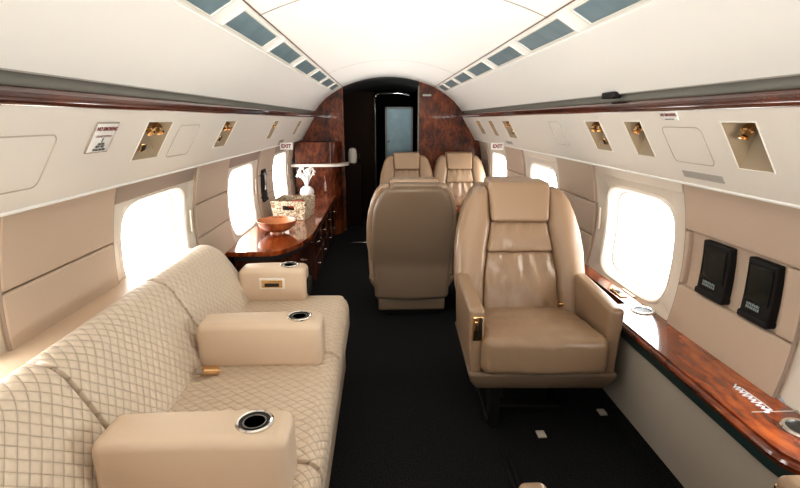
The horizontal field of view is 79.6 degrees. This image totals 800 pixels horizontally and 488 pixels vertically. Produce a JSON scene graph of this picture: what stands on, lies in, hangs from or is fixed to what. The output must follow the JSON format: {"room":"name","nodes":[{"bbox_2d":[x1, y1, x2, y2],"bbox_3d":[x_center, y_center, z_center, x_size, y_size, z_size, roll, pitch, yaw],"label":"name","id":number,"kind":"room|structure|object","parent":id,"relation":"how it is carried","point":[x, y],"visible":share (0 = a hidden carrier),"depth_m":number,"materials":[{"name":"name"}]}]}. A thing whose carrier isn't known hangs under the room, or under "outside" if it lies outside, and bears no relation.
{"room":"aircraft cabin","nodes":[
{"label":"aircraft cabin","id":0,"kind":"room"},
{"bbox_2d":[0,141,297,350],"bbox_3d":[-1.117,-0.113,3.439,0.095,1.098,9.204,-1,14,-2],"label":"wall","id":1,"kind":"structure","parent":0,"point":[56,259],"depth_m":1.52,"materials":[{"name":"beige plastic"}]},
{"bbox_2d":[0,328,5,353],"bbox_3d":[-1.066,0.295,0.881,0.149,0.608,0.810,-1,14,-2],"label":"window","id":2,"kind":"structure","parent":1,"relation":"in","point":[2,346],"depth_m":1.28,"materials":[{"name":"beige"}]},
{"bbox_2d":[114,168,196,280],"bbox_3d":[-1.118,-0.045,2.197,0.149,0.608,0.810,-1,14,-2],"label":"window","id":3,"kind":"structure","parent":1,"relation":"in","point":[154,216],"depth_m":2.23,"materials":[{"name":"beige glass"}]},
{"bbox_2d":[0,106,313,216],"bbox_3d":[-0.971,-0.456,2.168,0.250,0.262,6.898,-1,14,-2],"label":"panel","id":4,"kind":"object","parent":1,"relation":"attached to","point":[43,160],"visible":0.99,"depth_m":1.42,"materials":[{"name":"white plastic"}]},
{"bbox_2d":[84,122,119,153],"bbox_3d":[-0.859,-0.307,1.385,0.054,0.087,0.113,-1,14,-2],"label":"sign","id":5,"kind":"object","parent":4,"relation":"attached to","point":[101,138],"visible":1,"depth_m":1.38,"materials":[{"name":"beige plastic"}]},
{"bbox_2d":[130,121,173,161],"bbox_3d":[-0.889,-0.379,1.728,0.084,0.148,0.205,-1,14,-2],"label":"light","id":6,"kind":"object","parent":4,"relation":"attached to","point":[155,134],"visible":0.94,"depth_m":1.76,"materials":[{"name":"gold"}]},
{"bbox_2d":[213,121,236,147],"bbox_3d":[-0.921,-0.585,2.526,0.084,0.148,0.195,-1,14,-2],"label":"light","id":7,"kind":"object","parent":4,"relation":"attached to","point":[228,127],"visible":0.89,"depth_m":2.58,"materials":[{"name":"gold"}]},
{"bbox_2d":[266,120,279,138],"bbox_3d":[-0.965,-0.871,3.634,0.084,0.148,0.165,-1,14,-2],"label":"light","id":8,"kind":"object","parent":4,"relation":"attached to","point":[276,122],"visible":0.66,"depth_m":3.69,"materials":[{"name":"gold"}]},
{"bbox_2d":[280,143,292,149],"bbox_3d":[-1.003,-0.862,4.233,0.110,0.060,0.010,-1,14,-2],"label":"sign","id":9,"kind":"object","parent":4,"relation":"attached to","point":[283,146],"visible":1,"depth_m":4.23,"materials":[{"name":"white plastic"}]},
{"bbox_2d":[292,120,301,134],"bbox_3d":[-1.006,-1.145,4.693,0.084,0.148,0.175,-1,14,-2],"label":"light","id":10,"kind":"object","parent":4,"relation":"attached to","point":[300,121],"visible":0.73,"depth_m":4.76,"materials":[{"name":"gold"}]},
{"bbox_2d":[0,68,314,116],"bbox_3d":[-0.857,-0.618,2.132,0.047,0.075,6.900,-1,14,-2],"label":"trim","id":11,"kind":"structure","parent":1,"relation":"attached to","point":[17,87],"depth_m":1.33,"materials":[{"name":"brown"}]},
{"bbox_2d":[224,151,261,242],"bbox_3d":[-1.170,-0.385,3.513,0.149,0.608,0.810,-1,14,-2],"label":"window","id":12,"kind":"structure","parent":1,"relation":"in","point":[242,201],"depth_m":3.68,"materials":[{"name":"beige glass"}]},
{"bbox_2d":[259,169,268,201],"bbox_3d":[-1.161,-0.497,4.055,0.058,0.266,0.149,-1,14,-2],"label":"monitor","id":13,"kind":"object","parent":1,"relation":"attached to","point":[264,197],"visible":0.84,"depth_m":4.01,"materials":[{"name":"black plastic"}]},
{"bbox_2d":[273,146,290,198],"bbox_3d":[-1.222,-0.725,4.829,0.149,0.608,0.810,-1,14,-2],"label":"window","id":14,"kind":"structure","parent":1,"relation":"in","point":[280,163],"depth_m":5.09,"materials":[{"name":"beige glass"}]},
{"bbox_2d":[295,87,346,230],"bbox_3d":[-0.960,-0.971,5.639,0.628,1.660,0.070,-1,14,-2],"label":"bulkhead","id":15,"kind":"object","parent":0,"point":[327,124],"visible":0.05,"depth_m":5.51,"materials":[{"name":"brown wood"}]},
{"bbox_2d":[343,90,374,220],"bbox_3d":[-0.654,-1.122,6.222,0.655,1.660,0.050,-1,14,-2],"label":"wall","id":16,"kind":"structure","parent":0,"point":[358,105],"depth_m":6.13,"materials":[{"name":"black wood"}]},
{"bbox_2d":[374,92,409,189],"bbox_3d":[-0.105,-1.103,6.202,0.452,1.634,0.024,-1,14,-2],"label":"door surround","id":17,"kind":"object","parent":16,"relation":"attached to","point":[386,92],"visible":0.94,"depth_m":6.08,"materials":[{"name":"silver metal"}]},
{"bbox_2d":[343,77,418,94],"bbox_3d":[-0.176,-2.052,6.646,1.800,0.292,2.500,-1,14,-2],"label":"ceiling","id":18,"kind":"structure","parent":0,"point":[405,85],"depth_m":6.28,"materials":[{"name":"grey"}]},
{"bbox_2d":[372,90,410,186],"bbox_3d":[-0.215,-1.669,8.062,2.000,1.800,0.050,-1,14,-2],"label":"wall","id":19,"kind":"structure","parent":0,"point":[382,100],"depth_m":7.90,"materials":[{"name":"black"}]},
{"bbox_2d":[0,0,799,110],"bbox_3d":[0.004,-0.839,2.109,1.680,0.370,6.900,-1,14,-2],"label":"ceiling","id":20,"kind":"structure","parent":0,"point":[168,45],"depth_m":1.69,"materials":[{"name":"white plastic"}]},
{"bbox_2d":[181,0,234,17],"bbox_3d":[-0.529,-0.647,1.197,0.083,0.053,0.540,-1,14,-2],"label":"ceiling light","id":21,"kind":"object","parent":20,"relation":"attached to","point":[209,8],"visible":1,"depth_m":1.40,"materials":[{"name":"beige"}]},
{"bbox_2d":[187,0,230,14],"bbox_3d":[-0.530,-0.649,1.196,0.070,0.043,0.516,-1,14,-2],"label":"diffuser","id":22,"kind":"object","parent":21,"relation":"attached to","point":[207,7],"depth_m":1.39,"materials":[{"name":"plastic"}]},
{"bbox_2d":[221,8,278,48],"bbox_3d":[-0.554,-0.810,1.826,0.083,0.053,0.540,-1,14,-2],"label":"ceiling light","id":23,"kind":"object","parent":20,"relation":"attached to","point":[243,23],"visible":1,"depth_m":1.76,"materials":[{"name":"beige"}]},
{"bbox_2d":[267,40,302,64],"bbox_3d":[-0.579,-0.972,2.455,0.083,0.053,0.540,-1,14,-2],"label":"ceiling light","id":24,"kind":"object","parent":20,"relation":"attached to","point":[283,51],"visible":1,"depth_m":2.41,"materials":[{"name":"beige"}]},
{"bbox_2d":[292,58,317,75],"bbox_3d":[-0.605,-1.137,3.093,0.083,0.053,0.540,-1,14,-2],"label":"ceiling light","id":25,"kind":"object","parent":20,"relation":"attached to","point":[305,66],"visible":1,"depth_m":3.05,"materials":[{"name":"beige"}]},
{"bbox_2d":[295,60,315,73],"bbox_3d":[-0.605,-1.139,3.093,0.070,0.043,0.516,-1,14,-2],"label":"diffuser","id":26,"kind":"object","parent":25,"relation":"attached to","point":[304,66],"depth_m":3.06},
{"bbox_2d":[309,69,327,82],"bbox_3d":[-0.630,-1.302,3.732,0.083,0.053,0.540,-1,14,-2],"label":"ceiling light","id":27,"kind":"object","parent":20,"relation":"attached to","point":[318,76],"visible":1,"depth_m":3.70,"materials":[{"name":"beige"}]},
{"bbox_2d":[311,71,326,81],"bbox_3d":[-0.630,-1.303,3.731,0.070,0.043,0.516,-1,14,-2],"label":"diffuser","id":28,"kind":"object","parent":27,"relation":"attached to","point":[318,76],"depth_m":3.71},
{"bbox_2d":[320,77,334,86],"bbox_3d":[-0.655,-1.465,4.361,0.083,0.053,0.540,-1,14,-2],"label":"ceiling light","id":29,"kind":"object","parent":20,"relation":"attached to","point":[327,82],"visible":0.99,"depth_m":4.33,"materials":[{"name":"beige"}]},
{"bbox_2d":[322,79,333,86],"bbox_3d":[-0.655,-1.466,4.360,0.070,0.043,0.516,-1,14,-2],"label":"diffuser","id":30,"kind":"object","parent":29,"relation":"attached to","point":[327,82],"depth_m":4.35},
{"bbox_2d":[328,83,338,90],"bbox_3d":[-0.676,-1.607,4.912,0.083,0.053,0.400,-1,14,-2],"label":"ceiling light","id":31,"kind":"object","parent":20,"relation":"attached to","point":[334,86],"visible":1,"depth_m":4.89,"materials":[{"name":"beige"}]},
{"bbox_2d":[438,84,449,90],"bbox_3d":[0.457,-1.638,5.032,0.083,0.053,0.400,-1,14,-2],"label":"ceiling light","id":32,"kind":"object","parent":20,"relation":"attached to","point":[443,87],"visible":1,"depth_m":5.02,"materials":[{"name":"beige"}]},
{"bbox_2d":[439,85,447,90],"bbox_3d":[0.457,-1.639,5.031,0.070,0.043,0.376,-1,14,-2],"label":"diffuser","id":33,"kind":"object","parent":32,"relation":"attached to","point":[443,87],"depth_m":5.03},
{"bbox_2d":[443,78,459,87],"bbox_3d":[0.478,-1.496,4.480,0.083,0.053,0.540,-1,14,-2],"label":"ceiling light","id":34,"kind":"object","parent":20,"relation":"attached to","point":[450,83],"visible":1,"depth_m":4.46,"materials":[{"name":"beige"}]},
{"bbox_2d":[444,80,457,87],"bbox_3d":[0.479,-1.497,4.480,0.070,0.043,0.516,-1,14,-2],"label":"diffuser","id":35,"kind":"object","parent":34,"relation":"attached to","point":[450,83],"depth_m":4.47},
{"bbox_2d":[453,71,473,83],"bbox_3d":[0.503,-1.333,3.851,0.083,0.053,0.540,-1,14,-2],"label":"ceiling light","id":36,"kind":"object","parent":20,"relation":"attached to","point":[462,77],"visible":1,"depth_m":3.82,"materials":[{"name":"beige"}]},
{"bbox_2d":[455,73,471,82],"bbox_3d":[0.504,-1.334,3.851,0.070,0.043,0.516,-1,14,-2],"label":"diffuser","id":37,"kind":"object","parent":36,"relation":"attached to","point":[461,77],"depth_m":3.82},
{"bbox_2d":[466,60,493,76],"bbox_3d":[0.528,-1.168,3.213,0.083,0.053,0.540,-1,14,-2],"label":"ceiling light","id":38,"kind":"object","parent":20,"relation":"attached to","point":[480,68],"visible":1,"depth_m":3.17,"materials":[{"name":"beige"}]},
{"bbox_2d":[468,62,490,75],"bbox_3d":[0.529,-1.169,3.212,0.070,0.043,0.516,-1,14,-2],"label":"diffuser","id":39,"kind":"object","parent":38,"relation":"attached to","point":[480,68],"depth_m":3.18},
{"bbox_2d":[485,44,524,66],"bbox_3d":[0.554,-1.003,2.574,0.083,0.053,0.540,-1,14,-2],"label":"ceiling light","id":40,"kind":"object","parent":20,"relation":"attached to","point":[507,54],"visible":1,"depth_m":2.53,"materials":[{"name":"beige"}]},
{"bbox_2d":[515,15,578,52],"bbox_3d":[0.579,-0.841,1.945,0.083,0.053,0.540,-1,14,-2],"label":"ceiling light","id":41,"kind":"object","parent":20,"relation":"attached to","point":[557,28],"visible":1,"depth_m":1.89,"materials":[{"name":"beige"}]},
{"bbox_2d":[569,0,647,25],"bbox_3d":[0.604,-0.678,1.316,0.083,0.053,0.540,-1,14,-2],"label":"ceiling light","id":42,"kind":"object","parent":20,"relation":"attached to","point":[592,12],"visible":1,"depth_m":1.45,"materials":[{"name":"beige"}]},
{"bbox_2d":[411,89,417,151],"bbox_3d":[0.257,-1.339,6.884,0.050,1.750,2.430,-1,14,-2],"label":"wall","id":43,"kind":"structure","parent":0,"point":[414,96],"depth_m":7.12,"materials":[{"name":"black"}]},
{"bbox_2d":[385,107,412,158],"bbox_3d":[-0.014,-1.130,6.632,0.375,1.470,0.062,-1,14,-2],"label":"door","id":44,"kind":"structure","parent":43,"relation":"in","point":[398,120],"depth_m":6.52,"materials":[{"name":"grey"}]},
{"bbox_2d":[417,82,480,172],"bbox_3d":[0.609,-1.015,5.686,0.811,1.720,0.076,-1,14,-2],"label":"bulkhead","id":45,"kind":"object","parent":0,"point":[442,128],"visible":0.34,"depth_m":5.57,"materials":[{"name":"brown wood"}]},
{"bbox_2d":[308,221,662,487],"bbox_3d":[-0.048,0.382,3.818,2.500,0.050,9.600,-1,14,-2],"label":"floor","id":46,"kind":"structure","parent":0,"point":[411,414],"depth_m":2.14,"materials":[{"name":"black carpet"}]},
{"bbox_2d":[0,245,349,487],"bbox_3d":[-0.658,0.561,1.557,0.880,0.734,1.942,-1,14,-2],"label":"sofa","id":47,"kind":"object","parent":46,"relation":"on","point":[193,370],"visible":1,"depth_m":1.39,"materials":[{"name":"beige leather"}]},
{"bbox_2d":[0,364,104,487],"bbox_3d":[-0.794,0.529,0.883,0.224,0.334,0.657,-1,14,-2],"label":"backrest cushion","id":48,"kind":"object","parent":47,"relation":"on","point":[51,432],"depth_m":1.07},
{"bbox_2d":[0,249,191,379],"bbox_3d":[-1.004,0.398,1.469,0.185,0.295,1.880,-1,14,-2],"label":"shelf","id":49,"kind":"object","parent":47,"relation":"attached to","point":[10,361],"depth_m":1.54,"materials":[{"name":"beige leather"}]},
{"bbox_2d":[26,281,201,429],"bbox_3d":[-0.819,0.369,1.502,0.224,0.334,0.607,-1,14,-2],"label":"backrest cushion","id":50,"kind":"object","parent":47,"relation":"on","point":[142,353],"depth_m":1.43,"materials":[{"name":"beige leather"}]},
{"bbox_2d":[147,245,248,326],"bbox_3d":[-0.843,0.210,2.119,0.224,0.334,0.652,-1,14,-2],"label":"backrest cushion","id":51,"kind":"object","parent":47,"relation":"on","point":[204,281],"depth_m":2.04,"materials":[{"name":"beige leather"}]},
{"bbox_2d":[168,353,340,487],"bbox_3d":[-0.535,0.571,1.566,0.635,0.171,0.607,-1,14,-2],"label":"seat cushion","id":52,"kind":"object","parent":47,"relation":"on","point":[307,390],"depth_m":1.56,"materials":[{"name":"beige leather"}]},
{"bbox_2d":[241,295,349,376],"bbox_3d":[-0.560,0.412,2.182,0.635,0.171,0.652,-1,14,-2],"label":"seat cushion","id":53,"kind":"object","parent":47,"relation":"on","point":[334,309],"depth_m":2.26,"materials":[{"name":"beige leather"}]},
{"bbox_2d":[292,464,321,487],"bbox_3d":[-0.511,0.731,0.946,0.635,0.171,0.657,-1,14,-2],"label":"seat cushion","id":54,"kind":"object","parent":47,"relation":"on","point":[305,475],"depth_m":1.22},
{"bbox_2d":[225,194,336,287],"bbox_3d":[-0.901,-0.015,4.255,0.485,0.500,2.450,-1,14,-2],"label":"credenza","id":55,"kind":"object","parent":46,"relation":"on","point":[309,241],"visible":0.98,"depth_m":3.46,"materials":[{"name":"brown wood"}]},
{"bbox_2d":[256,216,296,233],"bbox_3d":[-0.897,-0.130,3.507,0.292,0.097,0.292,-1,14,-2],"label":"bowl","id":56,"kind":"object","parent":55,"relation":"on","point":[273,224],"visible":1,"depth_m":3.47,"materials":[{"name":"brown wood"}]},
{"bbox_2d":[225,194,336,256],"bbox_3d":[-0.901,-0.242,4.196,0.485,0.030,2.450,-1,14,-2],"label":"countertop","id":57,"kind":"structure","parent":55,"relation":"on","point":[258,242],"depth_m":3.38,"materials":[{"name":"brown wood"}]},
{"bbox_2d":[270,195,314,219],"bbox_3d":[-0.899,-0.311,4.084,0.300,0.160,0.342,1,15,3],"label":"basket","id":58,"kind":"object","parent":55,"relation":"on","point":[302,210],"visible":0.92,"depth_m":3.94,"materials":[{"name":"beige wicker"}]},
{"bbox_2d":[288,200,303,208],"bbox_3d":[-0.883,-0.338,4.083,0.116,0.068,0.148,1,15,4],"label":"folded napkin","id":59,"kind":"object","parent":58,"relation":"on","point":[289,207],"visible":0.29,"depth_m":4.03,"materials":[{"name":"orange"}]},
{"bbox_2d":[300,186,313,194],"bbox_3d":[-0.985,-0.553,5.090,0.150,0.124,0.150,-1,14,-2],"label":"vase","id":60,"kind":"object","parent":55,"relation":"on","point":[305,190],"visible":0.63,"depth_m":5.03,"materials":[{"name":"white ceramic"}]},
{"bbox_2d":[296,167,315,185],"bbox_3d":[-0.985,-0.695,5.075,0.210,0.249,0.210,-1,14,-2],"label":"flower arrangement","id":61,"kind":"object","parent":60,"relation":"in","point":[307,173],"visible":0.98,"depth_m":5.03,"materials":[{"name":"white plant"}]},
{"bbox_2d":[291,141,348,234],"bbox_3d":[-0.899,-0.635,5.536,0.625,1.060,0.298,-1,14,-2],"label":"base cabinet","id":62,"kind":"object","parent":46,"relation":"on","point":[325,157],"visible":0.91,"depth_m":5.41,"materials":[{"name":"brown wood"}]},
{"bbox_2d":[345,162,362,225],"bbox_3d":[-0.732,-0.643,6.130,0.495,0.778,0.340,-1,14,-2],"label":"cabinet","id":63,"kind":"object","parent":46,"relation":"on","point":[354,188],"depth_m":5.97,"materials":[{"name":"black wood"}]},
{"bbox_2d":[348,148,359,162],"bbox_3d":[-0.581,-1.106,5.985,0.142,0.187,0.109,12,19,39],"label":"coffee maker","id":64,"kind":"object","parent":63,"relation":"on","point":[352,153],"visible":0.99,"depth_m":5.96,"materials":[{"name":"beige"}]},
{"bbox_2d":[380,152,432,183],"bbox_3d":[0.081,-0.475,5.122,0.597,0.958,0.830,-1,14,-2],"label":"armchair","id":65,"kind":"object","parent":46,"relation":"on","point":[399,164],"visible":0.22,"depth_m":5.18,"materials":[{"name":"brown leather"}]},
{"bbox_2d":[366,177,457,314],"bbox_3d":[0.072,-0.009,3.317,0.597,0.958,0.830,-1,14,-2],"label":"armchair","id":66,"kind":"object","parent":46,"relation":"on","point":[412,222],"visible":1,"depth_m":3.05,"materials":[{"name":"brown leather"}]},
{"bbox_2d":[433,152,485,214],"bbox_3d":[0.655,-0.480,5.143,0.597,0.958,0.830,-1,14,-2],"label":"armchair","id":67,"kind":"object","parent":46,"relation":"on","point":[459,171],"visible":0.38,"depth_m":5.20,"materials":[{"name":"brown leather"}]},
{"bbox_2d":[454,196,464,211],"bbox_3d":[0.336,-0.086,4.332,1.165,0.600,0.640,-1,14,-2],"label":"table","id":68,"kind":"object","parent":46,"relation":"on","point":[458,199],"visible":0.02,"depth_m":4.26,"materials":[{"name":"brown wood"}]},
{"bbox_2d":[453,176,532,266],"bbox_3d":[0.661,-0.015,3.339,0.597,0.958,0.830,-1,14,-2],"label":"armchair","id":69,"kind":"object","parent":46,"relation":"on","point":[511,177],"visible":0.02,"depth_m":2.95,"materials":[{"name":"brown leather"}]},
{"bbox_2d":[500,449,520,487],"bbox_3d":[0.435,0.930,1.581,0.032,0.008,0.760,-1,14,-2],"label":"track","id":70,"kind":"object","parent":46,"relation":"on","point":[501,450],"visible":0.99,"depth_m":1.84,"materials":[{"name":"black plastic"}]},
{"bbox_2d":[453,179,623,426],"bbox_3d":[0.582,0.237,2.266,0.631,1.008,0.830,0,14,0],"label":"armchair","id":71,"kind":"object","parent":46,"relation":"on","point":[530,322],"visible":1,"depth_m":2.24,"materials":[{"name":"brown leather"}]},
{"bbox_2d":[480,306,608,374],"bbox_3d":[0.582,0.387,2.147,0.512,0.172,0.524,0,14,0],"label":"seat cushion","id":72,"kind":"object","parent":71,"relation":"on","point":[515,340],"depth_m":1.92,"materials":[{"name":"brown leather"}]},
{"bbox_2d":[535,430,546,437],"bbox_3d":[0.601,0.810,2.045,0.036,0.008,0.044,-1,14,-2],"label":"track cover","id":73,"kind":"object","parent":46,"relation":"on","point":[540,433],"visible":1,"depth_m":2.04,"materials":[{"name":"beige plastic"}]},
{"bbox_2d":[596,409,607,415],"bbox_3d":[0.926,0.770,2.200,0.036,0.008,0.044,-1,14,-2],"label":"track cover","id":74,"kind":"object","parent":46,"relation":"on","point":[602,412],"visible":1,"depth_m":2.19,"materials":[{"name":"beige"}]},
{"bbox_2d":[519,475,799,487],"bbox_3d":[0.562,0.651,0.663,0.631,1.008,0.830,-1,14,-2],"label":"armchair","id":75,"kind":"object","parent":46,"relation":"on","point":[786,481],"visible":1,"depth_m":0.99,"materials":[{"name":"brown leather"}]},
{"bbox_2d":[584,264,799,487],"bbox_3d":[0.974,0.252,3.202,0.220,0.511,5.395,0,14,-2],"label":"ledge","id":76,"kind":"object","parent":46,"relation":"on","point":[692,419],"visible":0.64,"depth_m":1.60,"materials":[{"name":"brown wood"}]},
{"bbox_2d":[479,141,799,398],"bbox_3d":[1.044,-0.133,3.519,0.080,1.098,9.204,-1,14,-2],"label":"wall","id":77,"kind":"structure","parent":0,"point":[765,230],"depth_m":1.62,"materials":[{"name":"beige plastic"}]},
{"bbox_2d":[487,143,506,176],"bbox_3d":[1.027,-0.746,4.912,0.149,0.608,0.810,-1,14,-2],"label":"window","id":78,"kind":"structure","parent":77,"relation":"in","point":[498,161],"depth_m":5.14,"materials":[{"name":"beige glass"}]},
{"bbox_2d":[523,150,561,189],"bbox_3d":[1.079,-0.406,3.597,0.149,0.608,0.810,-1,14,-2],"label":"window","id":79,"kind":"structure","parent":77,"relation":"in","point":[538,166],"depth_m":3.65,"materials":[{"name":"beige glass"}]},
{"bbox_2d":[601,92,621,98],"bbox_3d":[0.849,-0.596,1.926,0.040,0.025,0.100,-1,14,-2],"label":"panel latch","id":80,"kind":"object","parent":77,"relation":"attached to","point":[607,95],"visible":0.94,"depth_m":1.89,"materials":[{"name":"black plastic"}]},
{"bbox_2d":[462,74,799,116],"bbox_3d":[0.865,-0.635,2.196,0.047,0.075,6.900,-1,14,-2],"label":"trim","id":81,"kind":"structure","parent":77,"relation":"attached to","point":[783,91],"depth_m":1.49,"materials":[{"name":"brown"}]},
{"bbox_2d":[463,107,799,208],"bbox_3d":[0.978,-0.474,2.241,0.250,0.262,6.898,-1,14,-2],"label":"panel","id":82,"kind":"object","parent":77,"relation":"attached to","point":[692,150],"visible":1,"depth_m":1.63,"materials":[{"name":"white plastic"}]},
{"bbox_2d":[475,120,486,134],"bbox_3d":[0.812,-1.176,4.814,0.083,0.148,0.204,-1,14,-2],"label":"light","id":83,"kind":"object","parent":82,"relation":"attached to","point":[481,128],"visible":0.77,"depth_m":4.88,"materials":[{"name":"beige"}]},
{"bbox_2d":[487,120,498,135],"bbox_3d":[0.833,-1.036,4.272,0.083,0.148,0.164,-1,14,-2],"label":"light","id":84,"kind":"object","parent":82,"relation":"attached to","point":[490,122],"visible":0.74,"depth_m":4.33,"materials":[{"name":"beige"}]},
{"bbox_2d":[491,143,503,149],"bbox_3d":[0.853,-0.855,4.205,0.110,0.060,0.010,-1,14,-2],"label":"sign","id":85,"kind":"object","parent":82,"relation":"attached to","point":[494,146],"visible":1,"depth_m":4.20,"materials":[{"name":"white plastic"}]},
{"bbox_2d":[501,120,517,138],"bbox_3d":[0.854,-0.898,3.740,0.083,0.148,0.224,-1,14,-2],"label":"light","id":86,"kind":"object","parent":82,"relation":"attached to","point":[506,123],"visible":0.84,"depth_m":3.81,"materials":[{"name":"beige"}]},
{"bbox_2d":[584,121,613,151],"bbox_3d":[0.915,-0.503,2.211,0.083,0.148,0.164,-1,14,-2],"label":"light","id":87,"kind":"object","parent":82,"relation":"attached to","point":[595,129],"visible":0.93,"depth_m":2.25,"materials":[{"name":"beige"}]},
{"bbox_2d":[622,121,655,157],"bbox_3d":[0.928,-0.413,1.863,0.083,0.148,0.134,-1,14,-2],"label":"light","id":88,"kind":"object","parent":82,"relation":"attached to","point":[638,137],"visible":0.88,"depth_m":1.90,"materials":[{"name":"beige"}]},
{"bbox_2d":[660,111,679,120],"bbox_3d":[0.884,-0.421,1.575,0.021,0.031,0.088,-1,14,-2],"label":"sign","id":89,"kind":"object","parent":82,"relation":"attached to","point":[666,115],"visible":1,"depth_m":1.57,"materials":[{"name":"white plastic"}]},
{"bbox_2d":[719,121,775,174],"bbox_3d":[0.950,-0.272,1.314,0.083,0.148,0.139,-1,14,-2],"label":"light","id":90,"kind":"object","parent":82,"relation":"attached to","point":[744,139],"visible":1,"depth_m":1.34,"materials":[{"name":"beige plastic"}]},
{"bbox_2d":[588,166,684,319],"bbox_3d":[1.131,-0.067,2.281,0.149,0.608,0.810,-1,14,-2],"label":"window","id":91,"kind":"structure","parent":77,"relation":"in","point":[638,245],"depth_m":2.31,"materials":[{"name":"beige plastic"}]},
{"bbox_2d":[694,240,736,304],"bbox_3d":[1.129,0.098,1.713,0.043,0.202,0.149,-1,14,-2],"label":"monitor","id":92,"kind":"object","parent":77,"relation":"attached to","point":[718,265],"visible":1,"depth_m":1.68,"materials":[{"name":"black plastic"}]},
{"bbox_2d":[737,256,785,328],"bbox_3d":[1.137,0.150,1.509,0.043,0.202,0.127,-1,14,-2],"label":"storage boxes","id":93,"kind":"object","parent":77,"relation":"attached to","point":[762,296],"visible":1,"depth_m":1.48,"materials":[{"name":"black plastic"}]},
{"bbox_2d":[779,340,799,413],"bbox_3d":[1.183,0.273,0.965,0.149,0.608,0.810,-1,14,-2],"label":"window","id":94,"kind":"structure","parent":77,"relation":"in","point":[790,392],"depth_m":1.39,"materials":[{"name":"beige"}]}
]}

